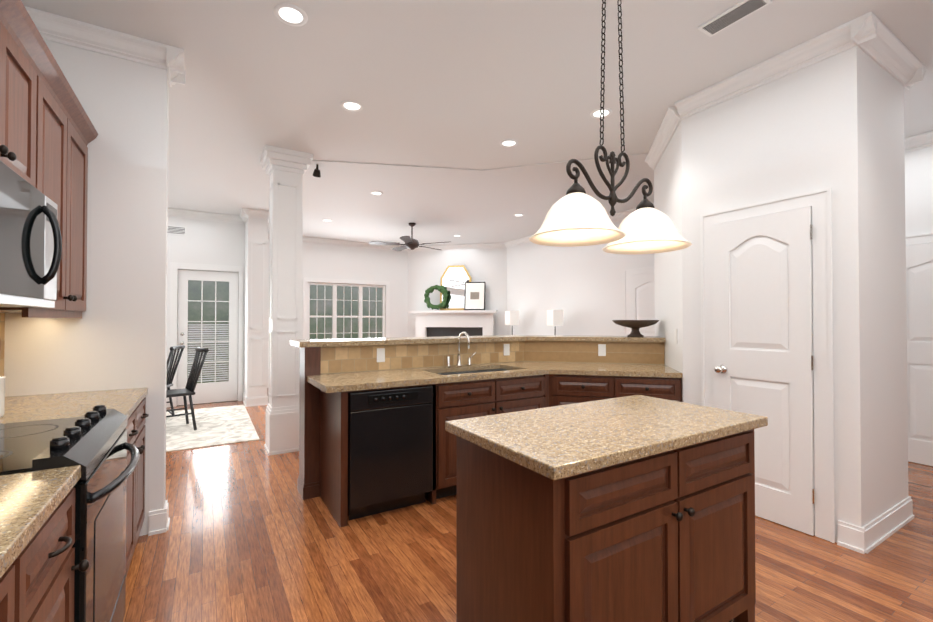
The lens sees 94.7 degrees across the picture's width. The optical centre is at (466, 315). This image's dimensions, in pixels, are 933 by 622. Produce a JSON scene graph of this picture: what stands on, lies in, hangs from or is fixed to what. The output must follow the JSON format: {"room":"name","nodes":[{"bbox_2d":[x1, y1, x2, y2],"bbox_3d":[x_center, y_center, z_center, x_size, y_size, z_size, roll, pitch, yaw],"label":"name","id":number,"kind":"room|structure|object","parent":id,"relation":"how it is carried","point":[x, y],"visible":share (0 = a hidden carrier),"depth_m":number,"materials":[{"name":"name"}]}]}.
{"room":"kitchen","nodes":[
{"label":"kitchen","id":0,"kind":"room"},
{"bbox_2d":[4,40,932,542],"bbox_3d":[-0.628,-0.154,3.398,9.190,3.050,12.440,0,-1,-31],"label":"wall","id":1,"kind":"structure","parent":0,"point":[834,122],"depth_m":2.72,"materials":[{"name":"paint"}]},
{"bbox_2d":[0,313,4,375],"bbox_3d":[-1.473,0.196,0.601,0.008,0.456,4.098,0,-1,-31],"label":"backsplash","id":2,"kind":"structure","parent":1,"relation":"attached to","point":[2,326],"depth_m":2.33,"materials":[{"name":"tile"}]},
{"bbox_2d":[0,0,97,317],"bbox_3d":[-1.306,-0.554,0.709,0.391,1.100,4.096,0,-1,-31],"label":"upper cabinet","id":3,"kind":"object","parent":1,"relation":"attached to","point":[48,133],"visible":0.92,"depth_m":1.89,"materials":[{"name":"brown wood"}]},
{"bbox_2d":[0,161,61,307],"bbox_3d":[-1.666,-0.255,1.378,0.471,0.437,0.772,0,-1,-31],"label":"microwave","id":4,"kind":"object","parent":3,"relation":"attached to","point":[30,245],"visible":1,"depth_m":1.50,"materials":[{"name":"silver metal"}]},
{"bbox_2d":[168,225,185,235],"bbox_3d":[-4.519,-1.323,6.657,0.300,0.140,0.012,0,-1,-31],"label":"air vent","id":5,"kind":"object","parent":1,"relation":"in","point":[176,230],"visible":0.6,"depth_m":6.67,"materials":[{"name":"white metal"}]},
{"bbox_2d":[169,262,242,406],"bbox_3d":[-4.159,0.294,6.899,0.995,2.227,0.103,0,-1,-31],"label":"glass door","id":6,"kind":"structure","parent":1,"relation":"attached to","point":[223,391],"depth_m":6.92,"materials":[{"name":"white wood"}]},
{"bbox_2d":[303,277,389,339],"bbox_3d":[-2.581,0.028,9.369,1.880,1.620,0.140,0,-1,-31],"label":"living room window","id":7,"kind":"structure","parent":1,"relation":"in","point":[308,282],"depth_m":9.36,"materials":[{"name":"white wood"}]},
{"bbox_2d":[24,6,932,553],"bbox_3d":[-0.628,-0.154,3.398,8.950,3.050,12.200,0,-1,-31],"label":"trim","id":8,"kind":"structure","parent":1,"relation":"attached to","point":[874,38],"depth_m":2.75,"materials":[{"name":"paint"}]},
{"bbox_2d":[624,266,654,335],"bbox_3d":[2.728,0.335,6.383,0.110,2.134,0.959,0,-1,-31],"label":"room door","id":9,"kind":"structure","parent":1,"relation":"in","point":[639,295],"depth_m":6.55,"materials":[{"name":"white wood"}]},
{"bbox_2d":[700,187,834,542],"bbox_3d":[1.961,0.295,2.901,0.110,2.134,0.799,0,-1,-31],"label":"pantry door","id":10,"kind":"structure","parent":1,"relation":"in","point":[766,316],"depth_m":2.81,"materials":[{"name":"white wood"}]},
{"bbox_2d":[905,232,932,465],"bbox_3d":[4.319,0.305,3.757,0.110,2.134,1.099,0,-1,-31],"label":"hall door","id":11,"kind":"structure","parent":1,"relation":"in","point":[919,289],"depth_m":3.99,"materials":[{"name":"white wood"}]},
{"bbox_2d":[21,0,932,245],"bbox_3d":[-0.736,-1.716,3.643,9.600,0.080,12.700,0,-1,-31],"label":"ceiling","id":12,"kind":"structure","parent":0,"point":[467,84],"depth_m":3.21,"materials":[{"name":"paint"}]},
{"bbox_2d":[274,3,307,25],"bbox_3d":[-0.986,-1.686,2.415,0.180,0.008,0.180,0,-1,-31],"label":"recessed light","id":13,"kind":"object","parent":12,"relation":"in","point":[290,14],"visible":1,"depth_m":2.41,"materials":[{"name":"white glass"}]},
{"bbox_2d":[313,164,320,177],"bbox_3d":[-1.655,-1.592,4.752,0.090,0.143,0.102,0,-1,-31],"label":"ceiling spotlight","id":14,"kind":"object","parent":12,"relation":"attached to","point":[316,172],"visible":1,"depth_m":4.72,"materials":[{"name":"brown metal"}]},
{"bbox_2d":[340,100,362,111],"bbox_3d":[-0.917,-1.674,3.439,0.180,0.008,0.180,0,-1,-31],"label":"recessed light","id":15,"kind":"object","parent":12,"relation":"in","point":[351,105],"visible":1,"depth_m":3.43,"materials":[{"name":"white glass"}]},
{"bbox_2d":[370,191,382,194],"bbox_3d":[-1.212,-1.648,5.797,0.180,0.008,0.180,0,-1,-31],"label":"recessed light","id":16,"kind":"object","parent":12,"relation":"in","point":[376,193],"visible":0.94,"depth_m":5.79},
{"bbox_2d":[369,223,446,250],"bbox_3d":[-1.000,-1.396,7.650,1.424,0.470,1.375,0,-1,-31],"label":"ceiling fan","id":17,"kind":"object","parent":12,"relation":"hanging from","point":[411,243],"visible":1,"depth_m":7.51,"materials":[{"name":"brown wood"}]},
{"bbox_2d":[500,139,517,146],"bbox_3d":[0.411,-1.666,4.162,0.180,0.008,0.180,0,-1,-31],"label":"recessed light","id":18,"kind":"object","parent":12,"relation":"in","point":[508,143],"visible":0.98,"depth_m":4.15,"materials":[{"name":"white glass"}]},
{"bbox_2d":[590,108,611,118],"bbox_3d":[1.115,-1.673,3.559,0.180,0.008,0.180,0,-1,-31],"label":"recessed light","id":19,"kind":"object","parent":12,"relation":"in","point":[595,113],"visible":0.85,"depth_m":3.56,"materials":[{"name":"white glass"}]},
{"bbox_2d":[529,0,691,253],"bbox_3d":[0.618,-1.000,1.824,0.802,1.394,0.372,0,-1,-31],"label":"pendant light","id":20,"kind":"object","parent":12,"relation":"hanging from","point":[576,215],"visible":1,"depth_m":1.80,"materials":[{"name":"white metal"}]},
{"bbox_2d":[697,0,771,36],"bbox_3d":[1.496,-1.683,2.410,0.140,0.013,0.330,0,-1,-31],"label":"ceiling vent","id":21,"kind":"object","parent":12,"relation":"in","point":[730,16],"visible":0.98,"depth_m":2.41,"materials":[{"name":"white metal"}]},
{"bbox_2d":[123,388,932,621],"bbox_3d":[-0.736,1.403,3.607,9.600,0.060,12.700,0,-1,-31],"label":"floor","id":22,"kind":"structure","parent":0,"point":[250,534],"depth_m":2.38,"materials":[{"name":"brown wood"}]},
{"bbox_2d":[0,540,31,621],"bbox_3d":[-0.924,0.899,0.294,0.632,0.876,0.910,0,-1,-31],"label":"base cabinet","id":23,"kind":"object","parent":22,"relation":"on","point":[16,580],"depth_m":0.86,"materials":[{"name":"brown wood"}]},
{"bbox_2d":[32,472,83,621],"bbox_3d":[-1.277,0.905,0.877,0.632,0.876,0.453,0,-1,-31],"label":"base cabinet","id":24,"kind":"object","parent":22,"relation":"on","point":[38,567],"depth_m":1.07,"materials":[{"name":"brown wood"}]},
{"bbox_2d":[0,465,80,571],"bbox_3d":[-0.764,0.438,0.046,0.642,0.040,2.418,0,-1,-31],"label":"countertop","id":25,"kind":"structure","parent":24,"relation":"on","point":[26,498],"depth_m":1.00,"materials":[{"name":"beige stone"}]},
{"bbox_2d":[0,405,139,621],"bbox_3d":[-1.555,0.859,1.433,0.728,0.976,0.772,0,-1,-31],"label":"range oven","id":26,"kind":"object","parent":22,"relation":"on","point":[95,445],"visible":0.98,"depth_m":1.45,"materials":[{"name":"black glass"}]},
{"bbox_2d":[84,396,147,575],"bbox_3d":[-2.033,0.919,2.125,0.632,0.876,0.893,0,-1,-31],"label":"base cabinet","id":27,"kind":"object","parent":22,"relation":"on","point":[136,429],"depth_m":2.29,"materials":[{"name":"brown wood"}]},
{"bbox_2d":[0,388,147,423],"bbox_3d":[-2.029,0.461,2.132,0.642,0.040,0.894,0,-1,-31],"label":"countertop","id":28,"kind":"structure","parent":27,"relation":"on","point":[72,404],"depth_m":2.16,"materials":[{"name":"beige stone"}]},
{"bbox_2d":[0,338,5,416],"bbox_3d":[-2.067,0.261,1.820,0.160,0.352,0.138,0,-1,-31],"label":"utensil crock","id":29,"kind":"object","parent":28,"relation":"on","point":[2,395],"visible":1,"depth_m":1.85,"materials":[{"name":"ceramic"}]},
{"bbox_2d":[166,405,259,451],"bbox_3d":[-4.210,1.383,4.969,3.070,0.010,2.290,0,-1,-31],"label":"rug","id":30,"kind":"object","parent":22,"relation":"on","point":[223,425],"visible":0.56,"depth_m":5.25,"materials":[{"name":"white fabric"}]},
{"bbox_2d":[166,345,184,414],"bbox_3d":[-4.099,0.894,5.649,0.574,0.977,0.472,0,-1,-16],"label":"chair","id":31,"kind":"object","parent":30,"relation":"on","point":[171,371],"visible":0.46,"depth_m":5.80,"materials":[{"name":"black wood"}]},
{"bbox_2d":[166,347,208,429],"bbox_3d":[-3.511,0.889,5.220,0.574,0.977,0.472,1,-1,-43],"label":"chair","id":32,"kind":"object","parent":30,"relation":"on","point":[194,375],"visible":0.79,"depth_m":5.24,"materials":[{"name":"black wood"}]},
{"bbox_2d":[260,145,312,455],"bbox_3d":[-1.892,-0.141,4.491,0.450,3.050,0.450,0,-1,-31],"label":"column","id":33,"kind":"structure","parent":22,"relation":"on","point":[285,169],"depth_m":4.36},
{"bbox_2d":[348,385,432,519],"bbox_3d":[-0.646,0.939,3.185,0.602,0.856,0.604,0,-1,-31],"label":"dishwasher","id":34,"kind":"object","parent":22,"relation":"on","point":[390,449],"visible":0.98,"depth_m":2.93,"materials":[{"name":"black metal"}]},
{"bbox_2d":[410,310,497,336],"bbox_3d":[-0.319,0.662,9.474,1.960,1.555,0.450,0,-1,14],"label":"fireplace mantel","id":35,"kind":"object","parent":22,"relation":"on","point":[435,323],"visible":0.5,"depth_m":9.60,"materials":[{"name":"wood"}]},
{"bbox_2d":[424,285,447,309],"bbox_3d":[-0.680,-0.410,9.664,0.556,0.572,0.143,0,-1,14],"label":"wreath","id":36,"kind":"object","parent":35,"relation":"on","point":[443,291],"visible":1,"depth_m":9.63,"materials":[{"name":"green plant"}]},
{"bbox_2d":[440,265,471,309],"bbox_3d":[-0.244,-0.626,9.711,0.720,1.020,0.102,0,-1,14],"label":"mirror","id":37,"kind":"object","parent":35,"relation":"on","point":[454,279],"visible":0.78,"depth_m":9.70,"materials":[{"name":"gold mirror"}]},
{"bbox_2d":[464,282,485,309],"bbox_3d":[0.187,-0.433,9.533,0.470,0.630,0.080,0,-1,14],"label":"framed art","id":38,"kind":"object","parent":35,"relation":"on","point":[474,298],"visible":0.93,"depth_m":9.52,"materials":[{"name":"paper"}]},
{"bbox_2d":[298,343,664,526],"bbox_3d":[0.317,0.811,3.746,3.168,1.128,1.077,0,-1,-31],"label":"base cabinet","id":39,"kind":"object","parent":22,"relation":"on","point":[542,371],"depth_m":3.32,"materials":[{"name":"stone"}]},
{"bbox_2d":[377,348,384,361],"bbox_3d":[-0.713,0.331,3.583,0.070,0.115,0.010,0,-1,-31],"label":"outlet","id":40,"kind":"object","parent":39,"relation":"attached to","point":[381,352],"depth_m":3.58,"materials":[{"name":"plastic"}]},
{"bbox_2d":[290,335,664,354],"bbox_3d":[0.325,0.226,3.883,3.386,0.040,1.352,0,-1,-31],"label":"countertop","id":41,"kind":"structure","parent":39,"relation":"on","point":[410,345],"depth_m":3.94,"materials":[{"name":"beige stone"}]},
{"bbox_2d":[612,320,658,336],"bbox_3d":[1.684,0.127,4.286,0.434,0.165,0.434,0,-1,-31],"label":"pedestal bowl","id":42,"kind":"object","parent":41,"relation":"on","point":[635,326],"visible":1,"depth_m":4.17,"materials":[{"name":"brown wood"}]},
{"bbox_2d":[504,344,509,355],"bbox_3d":[0.398,0.338,4.257,0.070,0.115,0.010,0,-1,-31],"label":"outlet","id":43,"kind":"object","parent":39,"relation":"attached to","point":[506,346],"depth_m":4.25,"materials":[{"name":"plastic"}]},
{"bbox_2d":[338,363,681,406],"bbox_3d":[0.446,0.477,3.471,3.068,0.040,1.418,0,-1,-31],"label":"countertop","id":44,"kind":"structure","parent":39,"relation":"on","point":[482,390],"depth_m":3.50,"materials":[{"name":"beige stone"}]},
{"bbox_2d":[446,332,475,366],"bbox_3d":[-0.014,0.302,3.851,0.295,0.315,0.208,0,-1,-31],"label":"kitchen faucet","id":45,"kind":"object","parent":44,"relation":"on","point":[459,355],"visible":1,"depth_m":3.89,"materials":[{"name":"silver metal"}]},
{"bbox_2d":[437,369,504,374],"bbox_3d":[0.071,0.598,3.673,0.832,0.193,0.412,0,-1,-31],"label":"sink basin","id":46,"kind":"object","parent":44,"relation":"in","point":[451,373],"visible":0.04,"depth_m":3.89,"materials":[{"name":"silver metal"}]},
{"bbox_2d":[598,344,605,355],"bbox_3d":[1.323,0.337,4.194,0.070,0.115,0.009,0,-1,14],"label":"outlet","id":47,"kind":"object","parent":39,"relation":"attached to","point":[601,347],"depth_m":4.19,"materials":[{"name":"plastic"}]},
{"bbox_2d":[426,379,681,504],"bbox_3d":[0.292,0.933,3.385,2.522,0.875,1.396,0,-1,-31],"label":"base cabinet","id":48,"kind":"object","parent":22,"relation":"on","point":[444,442],"depth_m":3.36,"materials":[{"name":"wood"}]},
{"bbox_2d":[445,395,767,621],"bbox_3d":[0.614,0.896,1.811,1.240,0.915,0.672,0,-1,-31],"label":"kitchen island","id":49,"kind":"object","parent":22,"relation":"on","point":[636,508],"visible":1,"depth_m":1.53,"materials":[{"name":"brown wood"}]},
{"bbox_3d":[1.284,1.026,8.344,0.440,0.799,2.200,0,-1,-31],"label":"console table","id":50,"kind":"object","parent":22,"relation":"on","visible":0},
{"bbox_2d":[505,311,518,334],"bbox_3d":[0.947,0.271,8.909,0.240,0.720,0.170,0,-1,-31],"label":"table lamp","id":51,"kind":"object","parent":50,"relation":"on","point":[511,317],"visible":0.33,"depth_m":8.85,"materials":[{"name":"white fabric"}]},
{"bbox_2d":[547,310,562,334],"bbox_3d":[1.610,0.259,7.814,0.240,0.720,0.170,0,-1,-31],"label":"table lamp","id":52,"kind":"object","parent":50,"relation":"on","point":[554,317],"visible":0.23,"depth_m":7.75,"materials":[{"name":"white fabric"}]},
{"label":"outside","id":53,"kind":"structure","parent":0,"visible":0},
{"bbox_2d":[177,280,381,382],"bbox_3d":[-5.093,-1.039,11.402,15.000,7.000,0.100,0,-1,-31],"label":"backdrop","id":54,"kind":"structure","parent":53,"point":[222,294],"depth_m":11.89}
]}

